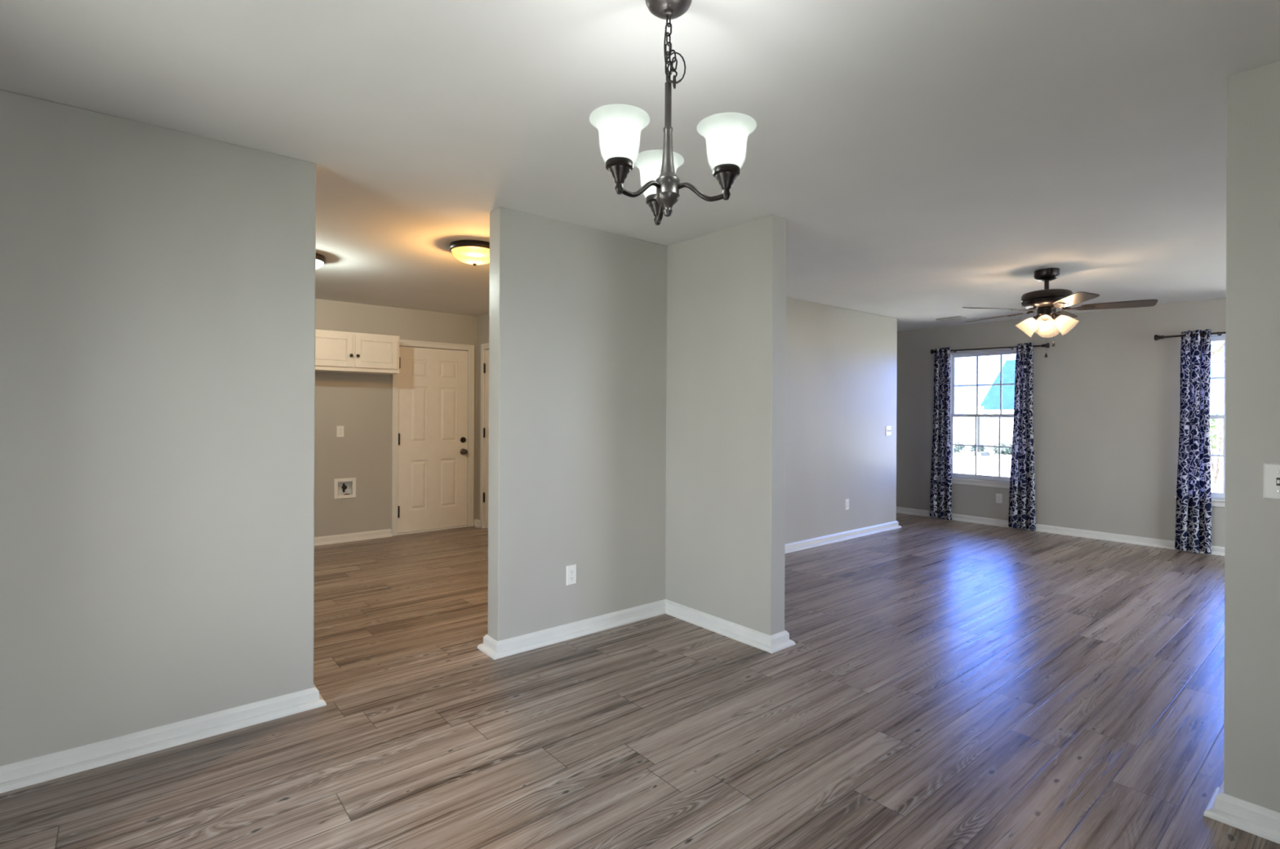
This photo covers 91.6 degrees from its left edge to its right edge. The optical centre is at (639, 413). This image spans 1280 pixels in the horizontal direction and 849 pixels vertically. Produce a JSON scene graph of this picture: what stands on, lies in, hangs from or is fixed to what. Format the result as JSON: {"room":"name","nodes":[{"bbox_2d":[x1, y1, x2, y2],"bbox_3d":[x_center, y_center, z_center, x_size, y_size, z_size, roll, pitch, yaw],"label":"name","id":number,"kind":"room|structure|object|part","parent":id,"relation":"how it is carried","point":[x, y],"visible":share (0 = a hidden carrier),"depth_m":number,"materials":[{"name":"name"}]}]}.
{"room":"empty dining room","nodes":[
{"label":"empty dining room","id":0,"kind":"room"},
{"bbox_2d":[0,88,315,765],"bbox_3d":[-2.107,0.090,2.357,1.560,2.440,0.128,0,0,-40],"label":"wall","id":1,"kind":"structure","parent":0,"point":[157,283],"depth_m":2.42,"materials":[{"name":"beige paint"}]},
{"bbox_2d":[0,684,326,793],"bbox_3d":[-2.596,1.269,1.957,2.903,0.078,0.214,0,0,-40],"label":"baseboard","id":2,"kind":"structure","parent":1,"relation":"attached to","point":[24,773],"depth_m":2.42,"materials":[{"name":"white paint"}]},
{"bbox_2d":[314,298,477,537],"bbox_3d":[-4.006,0.082,5.593,5.358,2.440,0.130,0,0,-40],"label":"wall","id":3,"kind":"structure","parent":0,"point":[360,403],"depth_m":6.44,"materials":[{"name":"beige paint"}]},
{"bbox_2d":[336,426,343,436],"bbox_3d":[-3.035,0.184,6.306,0.070,0.114,0.009,0,0,-40],"label":"wall outlet","id":4,"kind":"object","parent":3,"relation":"attached to","point":[340,429],"visible":1,"depth_m":6.30,"materials":[{"name":"white plastic"}]},
{"bbox_2d":[333,477,355,498],"bbox_3d":[-3.030,0.764,6.371,0.206,0.203,0.098,0,0,-40],"label":"washer outlet box","id":5,"kind":"object","parent":3,"relation":"attached to","point":[343,487],"visible":0.97,"depth_m":6.38,"materials":[{"name":"white plastic"}]},
{"bbox_2d":[314,528,391,546],"bbox_3d":[-4.330,1.261,5.216,4.387,0.078,0.043,0,0,-40],"label":"baseboard","id":6,"kind":"structure","parent":3,"relation":"attached to","point":[328,540],"depth_m":6.36,"materials":[{"name":"white paint"}]},
{"bbox_2d":[315,328,399,374],"bbox_3d":[-2.886,-0.600,6.185,0.883,0.382,0.380,0,0,-40],"label":"upper cabinet","id":7,"kind":"object","parent":3,"relation":"attached to","point":[335,351],"visible":0.8,"depth_m":6.08,"materials":[{"name":"paint"}]},
{"bbox_3d":[-2.957,-0.609,5.932,0.408,0.320,0.019,0,0,-40],"label":"door","id":8,"kind":"part","parent":7,"relation":"part of","materials":[{"name":"paint"}]},
{"bbox_3d":[-2.626,-0.608,6.206,0.406,0.320,0.019,0,0,-40],"label":"door","id":9,"kind":"part","parent":7,"relation":"part of","materials":[{"name":"paint"}]},
{"bbox_2d":[391,339,474,536],"bbox_3d":[-2.309,0.260,6.951,0.924,2.099,0.201,0,0,-40],"label":"door","id":10,"kind":"structure","parent":3,"relation":"in","point":[433,389],"depth_m":6.92,"materials":[{"name":"white paint"}]},
{"bbox_3d":[-2.009,0.441,7.119,0.068,0.068,0.077,0,0,-40],"label":"knob","id":11,"kind":"part","parent":10,"relation":"part of","materials":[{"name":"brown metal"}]},
{"bbox_2d":[476,313,488,519],"bbox_3d":[-0.942,0.096,6.194,0.130,2.440,3.108,0,0,-40],"label":"wall","id":12,"kind":"structure","parent":0,"point":[482,320],"depth_m":7.20,"materials":[{"name":"beige paint"}]},
{"bbox_2d":[473,519,479,528],"bbox_3d":[-1.879,1.273,7.184,0.043,0.078,0.135,0,0,-40],"label":"baseboard","id":13,"kind":"structure","parent":12,"relation":"attached to","point":[476,522],"depth_m":7.19,"materials":[{"name":"white paint"}]},
{"bbox_2d":[480,342,488,528],"bbox_3d":[-1.477,0.262,6.826,0.148,2.103,0.926,0,0,-40],"label":"door","id":14,"kind":"structure","parent":12,"relation":"in","point":[484,464],"depth_m":7.09,"materials":[{"name":"white paint"}]},
{"bbox_3d":[-1.502,0.293,6.805,0.036,2.016,0.780,0,0,-40],"label":"panel","id":15,"kind":"part","parent":14,"relation":"part of","materials":[{"name":"paint"}]},
{"bbox_2d":[488,207,786,640],"bbox_3d":[-0.155,0.100,3.706,1.353,2.440,1.474,0,0,-40],"label":"wall partition","id":16,"kind":"structure","parent":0,"point":[637,387],"depth_m":3.71,"materials":[{"name":"beige paint"}]},
{"bbox_2d":[566,564,576,585],"bbox_3d":[-0.404,0.956,3.680,0.070,0.114,0.009,0,0,-40],"label":"wall outlet","id":17,"kind":"object","parent":16,"relation":"attached to","point":[571,570],"visible":1,"depth_m":3.68,"materials":[{"name":"white plastic"}]},
{"bbox_2d":[569,568,574,574],"bbox_3d":[-0.402,0.937,3.678,0.033,0.027,0.003,0,0,-40],"label":"receptacle","id":18,"kind":"object","parent":17,"relation":"attached to","point":[571,571],"depth_m":3.68,"materials":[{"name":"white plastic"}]},
{"bbox_2d":[0,0,1279,331],"bbox_3d":[0.709,-1.242,3.727,10.535,0.250,10.347,0,0,-40],"label":"ceiling","id":19,"kind":"structure","parent":0,"point":[921,160],"depth_m":2.35,"materials":[{"name":"paint"}]},
{"bbox_2d":[315,253,326,265],"bbox_3d":[-2.426,-1.073,4.452,0.326,0.116,0.326,0,0,-40],"label":"flush ceiling light","id":20,"kind":"object","parent":19,"relation":"attached to","point":[320,259],"visible":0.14,"depth_m":4.47,"materials":[{"name":"white glass"}]},
{"bbox_2d":[448,240,489,266],"bbox_3d":[-1.114,-1.059,4.196,0.337,0.131,0.337,0,0,-40],"label":"flush ceiling light","id":21,"kind":"object","parent":19,"relation":"attached to","point":[468,248],"visible":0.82,"depth_m":4.21,"materials":[{"name":"white glass"}]},
{"bbox_2d":[605,0,740,225],"bbox_3d":[0.047,-0.823,1.640,0.395,0.594,0.428,0,0,-40],"label":"chandelier","id":22,"kind":"object","parent":19,"relation":"hanging from","point":[668,184],"visible":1,"depth_m":1.65,"materials":[{"name":"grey metal"}]},
{"bbox_3d":[0.001,-0.582,1.609,0.138,0.059,0.013,0,0,-38],"label":"arm","id":23,"kind":"part","parent":22,"relation":"part of","materials":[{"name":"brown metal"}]},
{"bbox_3d":[0.061,-0.582,1.758,0.013,0.059,0.138,0,0,-8],"label":"arm","id":24,"kind":"part","parent":22,"relation":"part of","materials":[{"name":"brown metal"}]},
{"bbox_3d":[0.075,-0.706,1.666,0.065,0.360,0.065,0,0,-40],"label":"stem","id":25,"kind":"part","parent":22,"relation":"part of","materials":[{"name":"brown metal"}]},
{"bbox_3d":[0.084,-0.966,1.660,0.031,0.209,0.039,0,0,-40],"label":"chain","id":26,"kind":"part","parent":22,"relation":"part of","materials":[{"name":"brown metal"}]},
{"bbox_3d":[0.093,-0.972,1.654,0.058,0.196,0.019,0,0,2],"label":"cord","id":27,"kind":"part","parent":22,"relation":"part of","materials":[{"name":"black metal"}]},
{"bbox_3d":[0.160,-0.581,1.631,0.138,0.059,0.013,0,0,22],"label":"arm","id":28,"kind":"part","parent":22,"relation":"part of","materials":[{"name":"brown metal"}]},
{"bbox_2d":[935,315,966,320],"bbox_3d":[3.615,-1.097,7.234,0.180,0.013,0.270,0,0,-40],"label":"ceiling vent","id":29,"kind":"object","parent":19,"relation":"in","point":[958,317],"visible":1,"depth_m":7.20,"materials":[{"name":"metal"}]},
{"bbox_2d":[962,267,1158,357],"bbox_3d":[3.171,-0.768,4.847,1.254,0.675,1.293,0,0,-40],"label":"ceiling fan","id":30,"kind":"object","parent":19,"relation":"hanging from","point":[1046,301],"visible":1,"depth_m":4.72,"materials":[{"name":"brown metal"}]},
{"bbox_3d":[2.705,-0.802,4.763,0.453,0.006,0.138,0,12,-7],"label":"blade","id":31,"kind":"part","parent":30,"relation":"part of","materials":[{"name":"brown wood"}]},
{"bbox_3d":[2.960,-0.801,5.215,0.138,0.006,0.453,-13,5,-24],"label":"blade","id":32,"kind":"part","parent":30,"relation":"part of","materials":[{"name":"brown wood"}]},
{"bbox_2d":[1032,315,1039,321],"bbox_3d":[3.095,-0.744,4.849,0.057,0.070,0.070,0,0,-40],"label":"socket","id":33,"kind":"object","parent":30,"relation":"attached to","point":[1037,317],"depth_m":4.84,"materials":[{"name":"brown"}]},
{"bbox_2d":[1040,313,1049,320],"bbox_3d":[3.108,-0.744,4.765,0.070,0.070,0.057,0,0,-40],"label":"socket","id":34,"kind":"object","parent":30,"relation":"attached to","point":[1044,317],"depth_m":4.76,"materials":[{"name":"white glass"}]},
{"bbox_3d":[3.141,-0.591,4.814,0.002,0.245,0.001,0,0,-40],"label":"pull chain","id":35,"kind":"part","parent":30,"relation":"part of","materials":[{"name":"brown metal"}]},
{"bbox_2d":[1053,313,1061,320],"bbox_3d":[3.192,-0.744,4.778,0.057,0.070,0.070,0,0,-40],"label":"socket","id":36,"kind":"object","parent":30,"relation":"attached to","point":[1055,317],"depth_m":4.76,"materials":[{"name":"brown"}]},
{"bbox_3d":[3.469,-0.799,5.112,0.453,0.006,0.138,0,-12,-43],"label":"blade","id":37,"kind":"part","parent":30,"relation":"part of","materials":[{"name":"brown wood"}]},
{"bbox_3d":[3.057,-0.801,4.381,0.138,0.006,0.453,12,2,11],"label":"blade","id":38,"kind":"part","parent":30,"relation":"part of","materials":[{"name":"brown wood"}]},
{"bbox_3d":[3.529,-0.799,4.597,0.453,0.006,0.138,0,-12,29],"label":"blade","id":39,"kind":"part","parent":30,"relation":"part of","materials":[{"name":"brown wood"}]},
{"bbox_2d":[0,512,1279,848],"bbox_3d":[0.910,1.384,3.579,10.375,0.120,9.547,0,0,-40],"label":"floor","id":40,"kind":"structure","parent":0,"point":[944,683],"depth_m":2.62,"materials":[{"name":"grey wood"}]},
{"bbox_2d":[476,520,901,659],"bbox_3d":[1.227,1.287,5.683,1.810,0.078,6.029,0,0,27],"label":"baseboard","id":41,"kind":"structure","parent":40,"relation":"on","point":[493,648],"depth_m":3.74,"materials":[{"name":"white paint"}]},
{"bbox_2d":[785,297,897,543],"bbox_3d":[1.358,0.106,5.997,4.156,2.440,0.128,0,0,-40],"label":"wall","id":42,"kind":"structure","parent":0,"point":[841,374],"depth_m":6.50,"materials":[{"name":"beige paint"}]},
{"bbox_2d":[844,498,848,510],"bbox_3d":[2.200,0.968,6.609,0.070,0.114,0.009,0,0,-40],"label":"wall outlet","id":43,"kind":"object","parent":42,"relation":"attached to","point":[846,500],"visible":1,"depth_m":6.60,"materials":[{"name":"white plastic"}]},
{"bbox_2d":[885,426,891,435],"bbox_3d":[2.859,0.201,7.144,0.116,0.114,0.020,0,0,-40],"label":"light switch","id":44,"kind":"object","parent":42,"relation":"attached to","point":[888,428],"visible":1,"depth_m":7.14,"materials":[{"name":"white plastic"}]},
{"bbox_2d":[896,297,1226,546],"bbox_3d":[5.284,0.124,6.319,0.150,2.440,8.200,0,0,-40],"label":"wall","id":45,"kind":"structure","parent":0,"point":[1107,393],"depth_m":6.73,"materials":[{"name":"beige paint"}]},
{"bbox_2d":[950,348,1016,488],"bbox_3d":[4.223,0.062,7.568,0.172,1.645,0.968,0,0,-40],"label":"window","id":46,"kind":"structure","parent":45,"relation":"attached to","point":[985,482],"depth_m":7.67,"materials":[{"name":"white plastic"}]},
{"bbox_3d":[4.179,0.820,7.535,0.067,0.022,0.968,0,0,-40],"label":"sill","id":47,"kind":"part","parent":46,"relation":"part of","materials":[{"name":"white paint"}]},
{"bbox_3d":[4.230,0.404,7.575,0.030,0.788,0.874,0,0,-40],"label":"sash","id":48,"kind":"part","parent":46,"relation":"part of","materials":[{"name":"white plastic"}]},
{"bbox_3d":[4.261,-0.349,7.598,0.030,0.798,0.874,0,0,-40],"label":"sash","id":49,"kind":"part","parent":46,"relation":"part of","materials":[{"name":"white plastic"}]},
{"bbox_2d":[930,342,1049,354],"bbox_3d":[4.164,-0.772,7.465,0.121,0.087,1.320,0,0,-40],"label":"curtain rod","id":50,"kind":"object","parent":45,"relation":"attached to","point":[932,351],"visible":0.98,"depth_m":7.39,"materials":[{"name":"brown metal"}]},
{"bbox_2d":[929,346,951,520],"bbox_3d":[3.799,0.255,7.854,0.084,2.154,0.283,0,0,-40],"label":"curtain","id":51,"kind":"object","parent":50,"relation":"hanging from","point":[940,497],"visible":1,"depth_m":7.83,"materials":[{"name":"blue fabric"}]},
{"bbox_2d":[1008,342,1035,531],"bbox_3d":[4.384,0.266,7.144,0.082,2.136,0.284,0,0,-40],"label":"curtain","id":52,"kind":"object","parent":50,"relation":"hanging from","point":[1022,507],"visible":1,"depth_m":7.12,"materials":[{"name":"blue fabric"}]},
{"bbox_2d":[995,493,1002,503],"bbox_3d":[4.273,1.015,7.411,0.009,0.114,0.070,0,0,-40],"label":"wall outlet","id":53,"kind":"object","parent":45,"relation":"attached to","point":[998,496],"visible":1,"depth_m":7.40,"materials":[{"name":"white plastic"}]},
{"bbox_2d":[896,506,1224,555],"bbox_3d":[5.204,1.305,6.257,0.043,0.078,8.200,0,0,-40],"label":"baseboard","id":54,"kind":"structure","parent":45,"relation":"attached to","point":[1215,550],"depth_m":6.79,"materials":[{"name":"white paint"}]},
{"bbox_2d":[1154,331,1226,340],"bbox_3d":[5.591,-0.754,5.739,0.121,0.062,1.320,0,0,-40],"label":"curtain rod","id":55,"kind":"object","parent":45,"relation":"attached to","point":[1157,337],"visible":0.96,"depth_m":6.08,"materials":[{"name":"brown metal"}]},
{"bbox_2d":[1174,328,1211,553],"bbox_3d":[5.333,0.271,6.000,0.082,2.136,0.270,0,0,-40],"label":"curtain","id":56,"kind":"object","parent":55,"relation":"hanging from","point":[1193,486],"visible":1,"depth_m":5.98,"materials":[{"name":"blue fabric"}]},
{"bbox_2d":[1174,333,1226,507],"bbox_3d":[5.661,0.069,5.831,0.172,1.645,0.968,0,0,-40],"label":"window","id":57,"kind":"structure","parent":45,"relation":"attached to","point":[1218,502],"depth_m":5.95,"materials":[{"name":"white plastic"}]},
{"bbox_3d":[5.617,0.827,5.797,0.067,0.022,0.968,0,0,-40],"label":"sill","id":58,"kind":"part","parent":57,"relation":"part of","materials":[{"name":"white paint"}]},
{"bbox_3d":[5.668,0.410,5.838,0.030,0.788,0.874,0,0,-40],"label":"sash","id":59,"kind":"part","parent":57,"relation":"part of","materials":[{"name":"white plastic"}]},
{"bbox_3d":[5.687,0.031,5.852,0.105,1.570,0.898,0,0,-40],"label":"frame","id":60,"kind":"part","parent":57,"relation":"part of","materials":[{"name":"white plastic"}]},
{"bbox_3d":[5.698,-0.343,5.860,0.030,0.798,0.874,0,0,-40],"label":"sash","id":61,"kind":"part","parent":57,"relation":"part of","materials":[{"name":"white plastic"}]},
{"bbox_2d":[1223,60,1279,813],"bbox_3d":[2.407,0.111,1.570,0.128,2.440,1.351,0,0,-40],"label":"wall","id":62,"kind":"structure","parent":0,"point":[1251,713],"depth_m":2.00,"materials":[{"name":"beige paint"}]},
{"bbox_2d":[1203,780,1279,844],"bbox_3d":[2.897,1.295,0.971,0.214,0.078,2.994,0,0,-40],"label":"baseboard","id":63,"kind":"structure","parent":62,"relation":"attached to","point":[1251,818],"depth_m":2.00,"materials":[{"name":"white paint"}]},
{"bbox_2d":[1263,462,1279,499],"bbox_3d":[1.998,0.214,1.947,0.020,0.114,0.070,0,0,-40],"label":"light switch","id":64,"kind":"object","parent":62,"relation":"attached to","point":[1271,470],"visible":1,"depth_m":1.96,"materials":[{"name":"white plastic"}]},
{"label":"outside","id":65,"kind":"structure","parent":0,"visible":0},
{"bbox_2d":[953,451,1222,493],"bbox_3d":[7.170,1.753,38.386,180.000,0.100,170.000,0,0,-40],"label":"ground","id":66,"kind":"structure","parent":65,"point":[962,464],"depth_m":20.12,"materials":[{"name":"white"}]},
{"bbox_2d":[953,440,966,453],"bbox_3d":[13.841,1.467,27.628,1.078,0.571,1.147,0,0,-40],"label":"shrub","id":67,"kind":"object","parent":66,"relation":"on","point":[956,448],"visible":0.24,"depth_m":27.38,"materials":[{"name":"green plant"}]},
{"bbox_2d":[963,406,991,456],"bbox_3d":[13.761,0.724,25.585,0.954,2.020,0.902,0,0,-40],"label":"basketball hoop","id":68,"kind":"object","parent":66,"relation":"on","point":[966,410],"visible":0.77,"depth_m":25.50,"materials":[{"name":"metal"}]},
{"bbox_2d":[969,444,986,451],"bbox_3d":[14.650,1.527,26.988,0.680,0.451,0.665,0,0,-40],"label":"shrub","id":69,"kind":"object","parent":66,"relation":"on","point":[981,448],"visible":0.31,"depth_m":26.88,"materials":[{"name":"green plant"}]},
{"bbox_2d":[979,360,1015,413],"bbox_3d":[24.265,-0.703,34.914,8.100,4.970,6.870,0,0,-40],"label":"house","id":70,"kind":"structure","parent":66,"relation":"on","point":[991,402],"depth_m":35.24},
{"bbox_2d":[989,443,1012,454],"bbox_3d":[15.353,1.510,26.300,1.010,0.505,1.016,0,0,-9],"label":"shrub","id":71,"kind":"object","parent":66,"relation":"on","point":[1007,451],"visible":0.69,"depth_m":26.12,"materials":[{"name":"green plant"}]},
{"bbox_2d":[953,412,1223,463],"bbox_3d":[23.228,0.892,18.355,0.150,1.770,28.815,0,0,-40],"label":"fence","id":72,"kind":"object","parent":66,"relation":"on","point":[964,427],"visible":0.11,"depth_m":27.65,"materials":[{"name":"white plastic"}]},
{"bbox_3d":[14.770,0.913,28.577,0.060,1.650,2.280,0,0,-40],"label":"panel","id":73,"kind":"part","parent":72,"relation":"part of","materials":[{"name":"white plastic"}]},
{"bbox_3d":[15.536,0.857,27.652,0.150,1.770,0.150,0,0,-40],"label":"post","id":74,"kind":"part","parent":72,"relation":"part of","materials":[{"name":"white plastic"}]},
{"bbox_3d":[16.300,0.920,26.728,0.060,1.650,2.280,0,0,-40],"label":"panel","id":75,"kind":"part","parent":72,"relation":"part of","materials":[{"name":"white plastic"}]},
{"bbox_3d":[20.890,0.941,21.180,0.060,1.650,2.280,0,0,-40],"label":"panel","id":76,"kind":"part","parent":72,"relation":"part of","materials":[{"name":"white plastic"}]},
{"bbox_2d":[1209,413,1223,484],"bbox_3d":[14.041,0.870,15.193,1.543,1.736,1.729,0,0,-40],"label":"bush","id":77,"kind":"object","parent":66,"relation":"on","point":[1212,428],"visible":0.23,"depth_m":15.08,"materials":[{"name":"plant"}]},
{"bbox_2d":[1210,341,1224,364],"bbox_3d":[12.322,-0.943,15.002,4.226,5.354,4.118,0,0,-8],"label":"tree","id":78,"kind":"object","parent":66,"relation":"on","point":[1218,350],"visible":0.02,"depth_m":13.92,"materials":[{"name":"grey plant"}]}
]}

